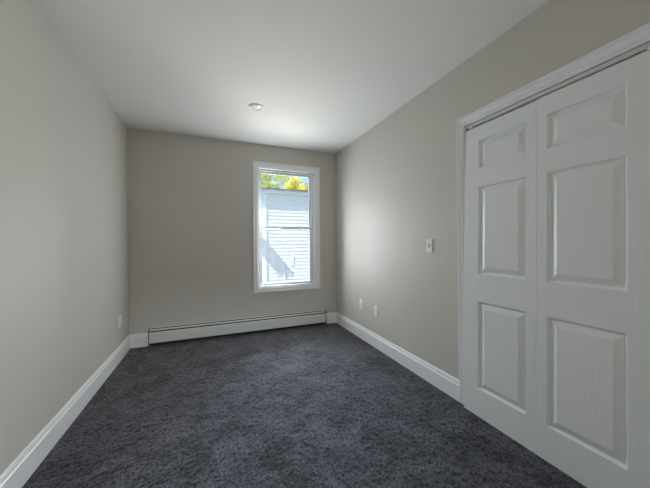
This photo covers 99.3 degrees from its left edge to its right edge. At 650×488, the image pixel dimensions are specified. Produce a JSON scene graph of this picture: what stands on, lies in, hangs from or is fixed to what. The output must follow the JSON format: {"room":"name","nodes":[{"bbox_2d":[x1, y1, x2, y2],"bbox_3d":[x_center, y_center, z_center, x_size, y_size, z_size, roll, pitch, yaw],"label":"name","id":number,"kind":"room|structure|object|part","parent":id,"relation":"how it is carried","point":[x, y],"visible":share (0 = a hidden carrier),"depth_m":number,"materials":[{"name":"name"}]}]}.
{"room":"empty bedroom","nodes":[
{"label":"empty bedroom","id":0,"kind":"room"},
{"bbox_2d":[0,0,128,474],"bbox_3d":[-1.446,0.003,1.083,0.130,2.560,4.455,0,0,-22],"label":"wall","id":1,"kind":"structure","parent":0,"point":[64,267],"depth_m":1.60,"materials":[{"name":"beige paint"}]},
{"bbox_2d":[0,335,129,487],"bbox_3d":[-1.373,1.089,1.116,0.015,0.154,4.195,0,0,-22],"label":"baseboard","id":2,"kind":"structure","parent":1,"relation":"attached to","point":[21,469],"depth_m":1.61,"materials":[{"name":"white wood"}]},
{"bbox_2d":[118,315,120,327],"bbox_3d":[-2.041,0.772,2.746,0.008,0.116,0.072,0,0,-22],"label":"wall outlet","id":3,"kind":"object","parent":1,"relation":"attached to","point":[119,317],"visible":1,"depth_m":2.73,"materials":[{"name":"white plastic"}]},
{"bbox_2d":[127,128,336,334],"bbox_3d":[-1.028,-0.013,3.587,2.528,2.560,0.130,0,0,-22],"label":"wall","id":4,"kind":"structure","parent":0,"point":[190,198],"depth_m":3.33,"materials":[{"name":"beige paint"}]},
{"bbox_2d":[130,333,147,348],"bbox_3d":[-2.082,1.082,3.084,0.184,0.154,0.015,0,0,-22],"label":"baseboard","id":5,"kind":"structure","parent":4,"relation":"attached to","point":[136,340],"depth_m":3.08,"materials":[{"name":"white wood"}]},
{"bbox_2d":[148,310,325,345],"bbox_3d":[-0.985,1.046,3.501,2.148,0.204,0.066,0,0,-22],"label":"baseboard heater","id":6,"kind":"object","parent":4,"relation":"attached to","point":[222,328],"visible":1,"depth_m":3.42,"materials":[{"name":"white metal"}]},
{"bbox_3d":[-0.994,1.036,3.523,2.130,0.184,0.019,0,0,-22],"label":"plate","id":7,"kind":"part","parent":6,"relation":"part of","materials":[{"name":"white metal"}]},
{"bbox_2d":[253,161,319,292],"bbox_3d":[-0.524,-0.221,3.785,0.916,1.697,0.152,0,0,-22],"label":"window","id":8,"kind":"structure","parent":4,"relation":"in","point":[312,173],"depth_m":3.77,"materials":[{"name":"white"}]},
{"bbox_3d":[-0.546,-0.589,3.832,0.724,0.770,0.028,0,0,-22],"label":"sash","id":9,"kind":"part","parent":8,"relation":"part of","materials":[{"name":"white plastic"}]},
{"bbox_3d":[-0.529,0.156,3.803,0.724,0.775,0.030,0,0,-22],"label":"sash","id":10,"kind":"part","parent":8,"relation":"part of","materials":[{"name":"glass"}]},
{"bbox_2d":[326,312,336,323],"bbox_3d":[0.092,1.066,3.967,0.181,0.154,0.015,0,0,-22],"label":"baseboard","id":11,"kind":"structure","parent":4,"relation":"attached to","point":[330,317],"depth_m":3.96,"materials":[{"name":"white wood"}]},
{"bbox_2d":[33,0,548,153],"bbox_3d":[0.492,-1.360,0.641,3.408,0.150,6.725,0,0,-22],"label":"ceiling","id":12,"kind":"structure","parent":0,"point":[323,74],"depth_m":1.89,"materials":[{"name":"white paint"}]},
{"bbox_2d":[249,104,262,110],"bbox_3d":[-0.649,-1.286,2.598,0.132,0.008,0.132,0,0,-22],"label":"recessed light","id":13,"kind":"object","parent":12,"relation":"in","point":[256,107],"visible":1,"depth_m":2.60,"materials":[{"name":"white plastic"}]},
{"bbox_2d":[336,0,649,379],"bbox_3d":[1.017,-0.016,2.083,0.130,2.560,4.455,0,0,-22],"label":"wall","id":14,"kind":"structure","parent":0,"point":[396,183],"depth_m":2.30,"materials":[{"name":"beige paint"}]},
{"bbox_2d":[374,305,377,316],"bbox_3d":[0.561,0.737,3.036,0.008,0.116,0.072,0,0,-22],"label":"wall outlet","id":15,"kind":"object","parent":14,"relation":"attached to","point":[375,306],"visible":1,"depth_m":3.04,"materials":[{"name":"white plastic"}]},
{"bbox_2d":[336,312,459,401],"bbox_3d":[0.573,1.069,3.003,0.015,0.154,2.163,0,0,-22],"label":"baseboard","id":16,"kind":"structure","parent":14,"relation":"attached to","point":[440,379],"depth_m":2.53,"materials":[{"name":"white wood"}]},
{"bbox_2d":[426,239,432,252],"bbox_3d":[0.857,0.014,2.280,0.018,0.116,0.072,0,0,-22],"label":"light switch","id":17,"kind":"object","parent":14,"relation":"attached to","point":[429,242],"visible":1,"depth_m":2.28,"materials":[{"name":"white plastic"}]},
{"bbox_2d":[457,23,649,404],"bbox_3d":[1.227,0.124,1.545,0.148,2.044,1.056,0,0,-22],"label":"trim","id":18,"kind":"structure","parent":14,"relation":"attached to","point":[639,37],"depth_m":1.68,"materials":[{"name":"white wood"}]},
{"bbox_3d":[0.982,0.123,1.976,0.018,2.044,0.074,0,0,-22],"label":"casing","id":19,"kind":"part","parent":18,"relation":"part of","materials":[{"name":"white wood"}]},
{"bbox_3d":[1.161,-0.870,1.515,0.018,0.054,1.055,0,0,-22],"label":"head casing","id":20,"kind":"part","parent":18,"relation":"part of","materials":[{"name":"white"}]},
{"bbox_2d":[464,42,649,487],"bbox_3d":[1.175,0.157,1.513,0.076,1.971,0.963,0,0,-22],"label":"door","id":21,"kind":"structure","parent":14,"relation":"in","point":[557,272],"depth_m":1.37,"materials":[{"name":"white wood"}]},
{"bbox_3d":[-0.208,1.219,1.590,2.788,0.108,4.455,0,0,-22],"label":"floor","id":22,"kind":"structure","parent":0,"visible":0},
{"bbox_2d":[22,323,586,487],"bbox_3d":[-0.208,1.153,1.589,2.526,0.017,4.194,0,0,-22],"label":"carpet","id":23,"kind":"object","parent":22,"relation":"on","point":[315,406],"visible":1,"depth_m":1.73,"materials":[{"name":"grey carpet"}]},
{"label":"outside","id":24,"kind":"structure","parent":0,"visible":0},
{"bbox_3d":[-8.230,1.646,20.298,60.000,0.200,36.205,0,0,-22],"label":"driveway","id":25,"kind":"object","parent":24,"visible":0},
{"bbox_2d":[261,174,278,188],"bbox_3d":[-3.707,-1.674,16.065,2.105,6.446,2.057,0,0,-22],"label":"tree","id":26,"kind":"object","parent":25,"relation":"on","point":[265,176],"visible":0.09,"depth_m":16.12,"materials":[{"name":"green plant"}]},
{"bbox_2d":[262,174,291,188],"bbox_3d":[-3.360,-2.354,19.528,3.130,7.764,3.109,-1,0,-40],"label":"tree","id":27,"kind":"object","parent":25,"relation":"on","point":[279,176],"visible":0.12,"depth_m":19.44,"materials":[{"name":"green plant"}]},
{"bbox_2d":[261,188,309,282],"bbox_3d":[-2.201,-0.297,10.732,14.200,3.725,5.345,0,0,-22],"label":"house","id":28,"kind":"structure","parent":25,"relation":"on","point":[285,252],"depth_m":8.75,"materials":[{"name":"white plastic"}]},
{"bbox_2d":[283,177,307,190],"bbox_3d":[-1.679,-1.136,15.117,1.797,5.361,1.570,0,0,35],"label":"tree","id":29,"kind":"object","parent":25,"relation":"on","point":[295,182],"visible":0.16,"depth_m":15.07,"materials":[{"name":"yellow plant"}]}
]}

